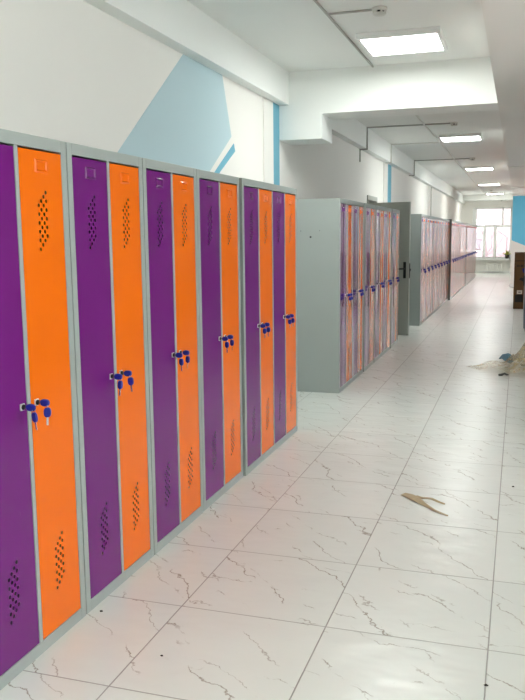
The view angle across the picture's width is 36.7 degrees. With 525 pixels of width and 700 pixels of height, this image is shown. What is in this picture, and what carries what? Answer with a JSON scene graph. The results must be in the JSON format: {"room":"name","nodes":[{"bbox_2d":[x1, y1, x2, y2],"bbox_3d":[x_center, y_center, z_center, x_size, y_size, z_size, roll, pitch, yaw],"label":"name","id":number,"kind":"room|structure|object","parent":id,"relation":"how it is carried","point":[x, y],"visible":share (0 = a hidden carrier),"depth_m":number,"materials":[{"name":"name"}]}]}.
{"room":"school corridor","nodes":[
{"label":"school corridor","id":0,"kind":"room"},
{"bbox_2d":[0,0,461,221],"bbox_3d":[2.355,-2.116,14.532,0.180,3.000,36.000,2,9,18],"label":"wall","id":1,"kind":"structure","parent":0,"point":[71,71],"depth_m":4.88,"materials":[{"name":"paint"}]},
{"bbox_2d":[367,195,410,335],"bbox_3d":[1.737,-1.309,12.139,0.565,2.090,1.282,-3,8,-16],"label":"door","id":2,"kind":"structure","parent":1,"relation":"in","point":[404,207],"depth_m":11.65,"materials":[{"name":"grey metal"}]},
{"bbox_2d":[0,273,524,699],"bbox_3d":[4.927,-0.481,13.933,5.550,0.120,36.000,2,9,18],"label":"floor","id":3,"kind":"structure","parent":0,"point":[313,576],"depth_m":3.58,"materials":[{"name":"tile"}]},
{"bbox_2d":[0,129,85,689],"bbox_3d":[-1.013,0.182,2.788,0.558,1.830,0.612,2,9,18],"label":"locker","id":4,"kind":"object","parent":3,"relation":"on","point":[42,579],"visible":1,"depth_m":2.76,"materials":[{"name":"orange metal"}]},
{"bbox_2d":[65,142,153,613],"bbox_3d":[-0.823,0.097,3.371,0.558,1.830,0.612,2,9,18],"label":"locker","id":5,"kind":"object","parent":3,"relation":"on","point":[105,188],"visible":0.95,"depth_m":3.26,"materials":[{"name":"metal"}]},
{"bbox_2d":[142,158,203,554],"bbox_3d":[-0.634,0.012,3.954,0.556,1.830,0.612,2,9,18],"label":"locker","id":6,"kind":"object","parent":3,"relation":"on","point":[169,190],"visible":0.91,"depth_m":3.85,"materials":[{"name":"metal"}]},
{"bbox_2d":[196,169,242,510],"bbox_3d":[-0.440,-0.076,4.560,0.557,1.830,0.650,2,9,18],"label":"locker","id":7,"kind":"object","parent":3,"relation":"on","point":[218,220],"visible":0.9,"depth_m":4.46,"materials":[{"name":"purple metal"}]},
{"bbox_2d":[239,178,297,475],"bbox_3d":[-0.136,-0.208,5.460,0.557,1.830,1.220,2,9,18],"label":"locker","id":8,"kind":"object","parent":3,"relation":"on","point":[267,211],"visible":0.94,"depth_m":5.27,"materials":[{"name":"metal"}]},
{"bbox_2d":[297,198,363,392],"bbox_3d":[0.696,-0.583,8.036,0.558,1.830,1.216,2,9,18],"label":"locker","id":9,"kind":"object","parent":3,"relation":"on","point":[330,231],"visible":0.98,"depth_m":7.51,"materials":[{"name":"grey metal"}]},
{"bbox_2d":[363,203,374,371],"bbox_3d":[0.992,-0.714,8.936,0.556,1.830,0.628,2,9,18],"label":"locker","id":10,"kind":"object","parent":3,"relation":"on","point":[369,209],"visible":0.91,"depth_m":8.82,"materials":[{"name":"metal"}]},
{"bbox_2d":[374,205,391,361],"bbox_3d":[1.285,-0.846,9.839,0.557,1.830,1.215,2,9,18],"label":"locker","id":11,"kind":"object","parent":3,"relation":"on","point":[383,215],"visible":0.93,"depth_m":9.71,"materials":[{"name":"orange metal"}]},
{"bbox_2d":[390,209,399,347],"bbox_3d":[1.581,-0.978,10.744,0.554,1.830,0.628,2,9,18],"label":"locker","id":12,"kind":"object","parent":3,"relation":"on","point":[395,279],"visible":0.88,"depth_m":10.63,"materials":[{"name":"metal"}]},
{"bbox_2d":[409,214,425,325],"bbox_3d":[2.477,-1.355,13.329,0.557,1.830,0.600,2,9,18],"label":"locker","id":13,"kind":"object","parent":3,"relation":"on","point":[418,221],"visible":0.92,"depth_m":13.04,"materials":[{"name":"grey metal"}]},
{"bbox_2d":[401,493,447,515],"bbox_3d":[0.935,0.844,4.401,0.130,0.022,0.412,-4,9,-24],"label":"strip","id":14,"kind":"object","parent":3,"relation":"on","point":[418,499],"visible":1,"depth_m":4.43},
{"bbox_2d":[424,215,429,320],"bbox_3d":[2.662,-1.438,13.897,0.557,1.830,0.600,2,9,18],"label":"locker","id":15,"kind":"object","parent":3,"relation":"on","point":[427,267],"visible":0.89,"depth_m":13.83,"materials":[{"name":"metal"}]},
{"bbox_2d":[428,216,433,317],"bbox_3d":[2.848,-1.520,14.465,0.558,1.830,0.600,2,9,18],"label":"locker","id":16,"kind":"object","parent":3,"relation":"on","point":[431,217],"visible":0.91,"depth_m":14.39,"materials":[{"name":"metal"}]},
{"bbox_2d":[431,216,436,314],"bbox_3d":[3.031,-1.603,15.033,0.556,1.830,0.600,2,9,18],"label":"locker","id":17,"kind":"object","parent":3,"relation":"on","point":[434,218],"visible":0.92,"depth_m":14.97,"materials":[{"name":"metal"}]},
{"bbox_2d":[434,217,439,311],"bbox_3d":[3.217,-1.686,15.601,0.558,1.830,0.600,2,9,18],"label":"locker","id":18,"kind":"object","parent":3,"relation":"on","point":[437,218],"visible":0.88,"depth_m":15.54,"materials":[{"name":"metal"}]},
{"bbox_2d":[437,218,442,309],"bbox_3d":[3.402,-1.769,16.169,0.558,1.830,0.600,2,9,18],"label":"locker","id":19,"kind":"object","parent":3,"relation":"on","point":[440,219],"visible":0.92,"depth_m":16.12,"materials":[{"name":"metal"}]},
{"bbox_2d":[440,218,444,306],"bbox_3d":[3.586,-1.851,16.737,0.557,1.830,0.600,2,9,18],"label":"locker","id":20,"kind":"object","parent":3,"relation":"on","point":[443,220],"visible":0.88,"depth_m":16.66,"materials":[{"name":"metal"}]},
{"bbox_2d":[443,219,447,303],"bbox_3d":[3.772,-1.934,17.305,0.558,1.830,0.600,2,9,18],"label":"locker","id":21,"kind":"object","parent":3,"relation":"on","point":[445,233],"visible":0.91,"depth_m":17.24,"materials":[{"name":"metal"}]},
{"bbox_2d":[445,219,449,301],"bbox_3d":[3.956,-2.017,17.873,0.557,1.830,0.600,2,9,18],"label":"locker","id":22,"kind":"object","parent":3,"relation":"on","point":[448,221],"visible":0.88,"depth_m":17.80,"materials":[{"name":"metal"}]},
{"bbox_2d":[448,219,451,299],"bbox_3d":[4.089,-2.067,18.159,0.472,1.845,0.027,2,9,18],"label":"filler panel","id":23,"kind":"object","parent":3,"relation":"on","point":[450,222],"visible":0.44,"depth_m":18.07,"materials":[{"name":"grey metal"}]},
{"bbox_2d":[450,220,453,298],"bbox_3d":[4.191,-2.103,18.459,0.558,1.830,0.600,2,9,18],"label":"locker","id":24,"kind":"object","parent":3,"relation":"on","point":[452,259],"visible":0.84,"depth_m":18.45,"materials":[{"name":"metal"}]},
{"bbox_2d":[452,221,455,297],"bbox_3d":[4.376,-2.186,19.027,0.558,1.830,0.600,2,9,18],"label":"locker","id":25,"kind":"object","parent":3,"relation":"on","point":[454,221],"visible":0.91,"depth_m":18.96,"materials":[{"name":"metal"}]},
{"bbox_2d":[454,221,457,295],"bbox_3d":[4.561,-2.268,19.595,0.557,1.830,0.600,2,9,18],"label":"locker","id":26,"kind":"object","parent":3,"relation":"on","point":[456,258],"visible":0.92,"depth_m":19.52,"materials":[{"name":"metal"}]},
{"bbox_2d":[456,221,459,293],"bbox_3d":[4.745,-2.351,20.163,0.557,1.830,0.600,2,9,18],"label":"locker","id":27,"kind":"object","parent":3,"relation":"on","point":[457,221],"visible":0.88,"depth_m":20.09,"materials":[{"name":"metal"}]},
{"bbox_2d":[457,222,460,292],"bbox_3d":[4.931,-2.434,20.731,0.558,1.830,0.600,2,9,18],"label":"locker","id":28,"kind":"object","parent":3,"relation":"on","point":[459,222],"visible":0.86,"depth_m":20.69,"materials":[{"name":"metal"}]},
{"bbox_2d":[459,222,462,290],"bbox_3d":[5.116,-2.517,21.299,0.558,1.830,0.600,2,9,18],"label":"locker","id":29,"kind":"object","parent":3,"relation":"on","point":[461,256],"visible":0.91,"depth_m":21.21,"materials":[{"name":"metal"}]},
{"bbox_2d":[461,222,463,288],"bbox_3d":[5.301,-2.599,21.867,0.558,1.830,0.600,2,9,18],"label":"locker","id":30,"kind":"object","parent":3,"relation":"on","point":[462,222],"visible":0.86,"depth_m":21.80,"materials":[{"name":"metal"}]},
{"bbox_2d":[462,223,465,287],"bbox_3d":[5.486,-2.682,22.435,0.558,1.830,0.600,2,9,18],"label":"locker","id":31,"kind":"object","parent":3,"relation":"on","point":[464,223],"visible":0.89,"depth_m":22.37,"materials":[{"name":"metal"}]},
{"bbox_2d":[464,223,466,285],"bbox_3d":[5.670,-2.765,23.003,0.557,1.830,0.600,2,9,18],"label":"locker","id":32,"kind":"object","parent":3,"relation":"on","point":[465,223],"visible":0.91,"depth_m":22.94,"materials":[{"name":"metal"}]},
{"bbox_2d":[465,223,468,285],"bbox_3d":[5.877,-2.852,23.598,0.556,1.830,0.600,2,9,18],"label":"locker","id":33,"kind":"object","parent":3,"relation":"on","point":[467,223],"visible":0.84,"depth_m":23.42,"materials":[{"name":"metal"}]},
{"bbox_2d":[467,223,469,283],"bbox_3d":[6.063,-2.935,24.166,0.558,1.830,0.600,2,9,18],"label":"locker","id":34,"kind":"object","parent":3,"relation":"on","point":[468,223],"visible":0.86,"depth_m":24.09,"materials":[{"name":"metal"}]},
{"bbox_2d":[468,224,470,282],"bbox_3d":[6.247,-3.017,24.734,0.558,1.830,0.600,2,9,18],"label":"locker","id":35,"kind":"object","parent":3,"relation":"on","point":[470,224],"visible":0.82,"depth_m":24.65,"materials":[{"name":"metal"}]},
{"bbox_2d":[469,224,471,281],"bbox_3d":[6.432,-3.100,25.302,0.557,1.830,0.600,2,9,18],"label":"locker","id":36,"kind":"object","parent":3,"relation":"on","point":[471,224],"visible":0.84,"depth_m":25.25,"materials":[{"name":"metal"}]},
{"bbox_2d":[470,224,472,280],"bbox_3d":[6.616,-3.183,25.870,0.555,1.830,0.600,2,9,18],"label":"locker","id":37,"kind":"object","parent":3,"relation":"on","point":[472,224],"visible":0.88,"depth_m":25.84,"materials":[{"name":"metal"}]},
{"bbox_2d":[471,225,474,279],"bbox_3d":[6.803,-3.266,26.437,0.559,1.830,0.600,2,9,18],"label":"locker","id":38,"kind":"object","parent":3,"relation":"on","point":[473,225],"visible":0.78,"depth_m":26.42,"materials":[{"name":"metal"}]},
{"bbox_2d":[472,225,474,278],"bbox_3d":[6.986,-3.349,27.006,0.556,1.830,0.600,2,9,18],"label":"locker","id":39,"kind":"object","parent":3,"relation":"on","point":[474,225],"visible":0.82,"depth_m":27.02,"materials":[{"name":"metal"}]},
{"bbox_2d":[473,225,475,277],"bbox_3d":[7.171,-3.431,27.574,0.557,1.830,0.600,2,9,18],"label":"locker","id":40,"kind":"object","parent":3,"relation":"on","point":[475,225],"visible":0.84,"depth_m":27.56,"materials":[{"name":"metal"}]},
{"bbox_2d":[474,225,476,276],"bbox_3d":[7.356,-3.514,28.141,0.558,1.830,0.600,2,9,18],"label":"locker","id":41,"kind":"object","parent":3,"relation":"on","point":[476,225],"visible":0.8,"depth_m":28.10,"materials":[{"name":"metal"}]},
{"bbox_2d":[476,346,524,371],"bbox_3d":[3.014,0.036,8.685,1.075,0.366,1.118,-5,9,-27],"label":"plastic sheet","id":42,"kind":"object","parent":3,"relation":"on","point":[522,347],"visible":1,"depth_m":8.68,"materials":[{"name":"beige plastic"}]},
{"bbox_2d":[499,353,513,363],"bbox_3d":[2.855,0.084,9.259,0.174,0.095,0.351,2,9,18],"label":"plastic wrapper","id":43,"kind":"object","parent":3,"relation":"on","point":[505,357],"visible":0.93,"depth_m":9.22,"materials":[{"name":"blue plastic"}]},
{"bbox_2d":[513,252,524,308],"bbox_3d":[5.437,-1.421,16.070,0.620,1.127,0.603,2,9,18],"label":"cardboard box","id":44,"kind":"object","parent":3,"relation":"on","point":[519,265],"visible":0.91,"depth_m":15.85,"materials":[{"name":"brown cardboard"}]},
{"bbox_2d":[523,272,524,330],"bbox_3d":[4.167,-0.959,11.881,0.474,1.420,1.600,2,9,18],"label":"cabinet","id":45,"kind":"object","parent":3,"relation":"on","point":[524,272],"visible":1,"depth_m":11.38,"materials":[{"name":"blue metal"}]},
{"bbox_2d":[187,0,512,194],"bbox_3d":[4.895,-3.570,13.493,5.550,0.120,36.000,2,9,18],"label":"ceiling","id":46,"kind":"structure","parent":0,"point":[297,35],"depth_m":6.35,"materials":[{"name":"paint"}]},
{"bbox_2d":[83,0,464,203],"bbox_3d":[2.446,-3.451,14.308,0.100,0.295,35.800,2,9,18],"label":"ceiling beam","id":47,"kind":"structure","parent":46,"relation":"attached to","point":[179,25],"depth_m":5.84,"materials":[{"name":"paint"}]},
{"bbox_2d":[313,0,373,66],"bbox_3d":[-0.579,-1.848,2.287,0.013,0.013,10.273,2,9,18],"label":"cable conduit","id":48,"kind":"object","parent":46,"relation":"attached to","point":[315,1],"visible":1,"depth_m":5.85,"materials":[{"name":"grey plastic"}]},
{"bbox_2d":[329,9,371,14],"bbox_3d":[0.612,-2.301,5.379,0.322,0.012,0.012,2,9,18],"label":"cable conduit","id":49,"kind":"object","parent":46,"relation":"attached to","point":[365,10],"visible":0.93,"depth_m":5.38,"materials":[{"name":"grey plastic"}]},
{"bbox_2d":[372,6,386,16],"bbox_3d":[0.788,-2.278,5.325,0.104,0.052,0.104,2,9,18],"label":"smoke detector","id":50,"kind":"object","parent":46,"relation":"attached to","point":[378,11],"visible":1,"depth_m":5.29,"materials":[{"name":"white plastic"}]},
{"bbox_2d":[279,57,498,144],"bbox_3d":[1.160,-2.284,7.337,1.980,0.615,0.420,2,9,18],"label":"ceiling beam","id":51,"kind":"structure","parent":46,"relation":"attached to","point":[317,98],"depth_m":7.17,"materials":[{"name":"paint"}]},
{"bbox_2d":[356,26,447,56],"bbox_3d":[1.102,-2.408,6.191,0.630,0.045,0.630,2,9,18],"label":"ceiling light","id":52,"kind":"object","parent":46,"relation":"attached to","point":[425,39],"visible":1,"depth_m":6.10,"materials":[{"name":"white plastic"}]},
{"bbox_2d":[361,34,442,54],"bbox_3d":[1.102,-2.408,6.191,0.570,0.032,0.570,2,9,18],"label":"diffuser","id":53,"kind":"object","parent":52,"relation":"attached to","point":[415,43],"depth_m":6.19,"materials":[{"name":"white plastic"}]},
{"bbox_2d":[359,123,449,161],"bbox_3d":[1.972,-2.883,10.988,1.259,0.474,0.018,2,9,18],"label":"cable conduit","id":54,"kind":"object","parent":46,"relation":"attached to","point":[432,123],"visible":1,"depth_m":11.03,"materials":[{"name":"grey plastic"}]},
{"bbox_2d":[385,142,446,163],"bbox_3d":[2.527,-3.267,13.087,1.011,0.317,0.022,2,9,18],"label":"cable conduit","id":55,"kind":"object","parent":46,"relation":"attached to","point":[421,142],"visible":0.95,"depth_m":13.11,"materials":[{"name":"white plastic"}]},
{"bbox_2d":[409,158,469,175],"bbox_3d":[3.567,-3.687,15.947,1.219,0.313,0.018,2,9,18],"label":"cable conduit","id":56,"kind":"object","parent":46,"relation":"attached to","point":[459,158],"visible":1,"depth_m":15.97,"materials":[{"name":"grey plastic"}]},
{"bbox_2d":[415,115,484,194],"bbox_3d":[4.756,-4.232,18.644,0.018,0.018,23.618,2,9,18],"label":"cable conduit","id":57,"kind":"object","parent":46,"relation":"attached to","point":[417,116],"visible":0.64,"depth_m":13.41,"materials":[{"name":"grey plastic"}]},
{"bbox_2d":[438,133,482,141],"bbox_3d":[3.079,-3.293,12.267,0.630,0.045,0.630,2,9,18],"label":"ceiling light","id":58,"kind":"object","parent":46,"relation":"attached to","point":[469,136],"visible":1,"depth_m":12.11,"materials":[{"name":"white plastic"}]},
{"bbox_2d":[441,136,479,141],"bbox_3d":[3.079,-3.294,12.267,0.570,0.032,0.570,2,9,18],"label":"diffuser","id":59,"kind":"object","parent":58,"relation":"attached to","point":[443,138],"depth_m":12.24,"materials":[{"name":"white plastic"}]},
{"bbox_2d":[464,166,493,170],"bbox_3d":[4.918,-4.117,17.918,0.630,0.045,0.630,2,9,18],"label":"ceiling light","id":60,"kind":"object","parent":46,"relation":"attached to","point":[473,168],"visible":1,"depth_m":17.71,"materials":[{"name":"white plastic"}]},
{"bbox_2d":[466,168,492,169],"bbox_3d":[4.918,-4.117,17.918,0.570,0.032,0.570,2,9,18],"label":"diffuser","id":61,"kind":"object","parent":60,"relation":"attached to","point":[466,168],"depth_m":17.90,"materials":[{"name":"white plastic"}]},
{"bbox_2d":[463,194,512,200],"bbox_3d":[8.659,-5.848,30.356,1.980,0.200,1.100,2,9,18],"label":"ceiling beam","id":62,"kind":"structure","parent":46,"relation":"attached to","point":[497,197],"depth_m":29.86,"materials":[{"name":"paint"}]},
{"bbox_2d":[478,182,499,185],"bbox_3d":[6.742,-4.934,23.523,0.630,0.045,0.630,2,9,18],"label":"ceiling light","id":63,"kind":"object","parent":46,"relation":"attached to","point":[498,183],"visible":1,"depth_m":23.32,"materials":[{"name":"white plastic"}]},
{"bbox_2d":[485,192,503,194],"bbox_3d":[8.459,-5.702,28.797,0.630,0.045,0.630,2,9,18],"label":"ceiling light","id":64,"kind":"object","parent":46,"relation":"attached to","point":[491,193],"visible":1,"depth_m":28.51,"materials":[{"name":"white plastic"}]},
{"bbox_2d":[462,200,512,270],"bbox_3d":[10.444,-4.503,30.715,5.550,3.000,0.300,2,9,18],"label":"wall","id":65,"kind":"structure","parent":0,"point":[467,208],"depth_m":31.11,"materials":[{"name":"paint"}]},
{"bbox_2d":[481,263,502,271],"bbox_3d":[8.972,-3.232,31.148,0.952,0.390,0.105,2,9,18],"label":"radiator","id":66,"kind":"object","parent":65,"relation":"attached to","point":[489,266],"visible":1,"depth_m":31.06,"materials":[{"name":"metal"}]},
{"bbox_2d":[472,207,512,259],"bbox_3d":[8.962,-4.564,31.002,1.650,2.050,0.430,2,9,18],"label":"window","id":67,"kind":"structure","parent":65,"relation":"in","point":[474,222],"depth_m":31.12,"materials":[{"name":"white plastic"}]},
{"bbox_2d":[504,251,510,258],"bbox_3d":[9.533,-3.741,30.861,0.396,0.349,0.290,5,10,35],"label":"potted plant","id":68,"kind":"object","parent":67,"relation":"on","point":[507,254],"visible":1,"depth_m":30.80,"materials":[{"name":"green plant"}]},
{"bbox_2d":[475,271,509,272],"bbox_3d":[8.854,-3.091,31.270,1.980,0.080,0.015,2,9,18],"label":"baseboard","id":69,"kind":"structure","parent":65,"relation":"attached to","point":[475,271],"depth_m":31.20,"materials":[{"name":"white plastic"}]},
{"bbox_2d":[481,0,524,195],"bbox_3d":[4.553,-2.650,9.041,3.424,0.440,26.950,2,9,18],"label":"ceiling","id":70,"kind":"structure","parent":0,"point":[504,20],"depth_m":5.50,"materials":[{"name":"paint"}]},
{"bbox_2d":[510,196,524,283],"bbox_3d":[10.055,-3.839,26.079,3.420,3.000,8.853,2,9,18],"label":"wall","id":71,"kind":"structure","parent":0,"point":[518,211],"depth_m":22.36,"materials":[{"name":"paint"}]},
{"label":"outside","id":72,"kind":"structure","parent":0,"visible":0},
{"bbox_3d":[18.874,-6.434,58.213,80.000,0.100,57.000,2,9,18],"label":"ground","id":73,"kind":"structure","parent":72,"visible":0},
{"bbox_2d":[476,220,504,256],"bbox_3d":[10.760,-5.447,40.293,4.517,3.416,3.209,-2,8,-11],"label":"bare tree","id":74,"kind":"object","parent":73,"relation":"on","point":[479,249],"visible":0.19,"depth_m":39.97,"materials":[{"name":"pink plant"}]},
{"bbox_2d":[476,209,510,256],"bbox_3d":[13.082,-13.002,42.685,28.800,17.400,3.800,2,9,18],"label":"apartment building","id":75,"kind":"structure","parent":73,"relation":"on","point":[485,214],"depth_m":42.28,"materials":[{"name":"white concrete"}]},
{"bbox_2d":[481,209,508,256],"bbox_3d":[11.048,-4.927,35.922,3.208,4.115,2.586,-6,9,-31],"label":"bare tree","id":76,"kind":"object","parent":73,"relation":"on","point":[482,209],"visible":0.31,"depth_m":35.92,"materials":[{"name":"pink plant"}]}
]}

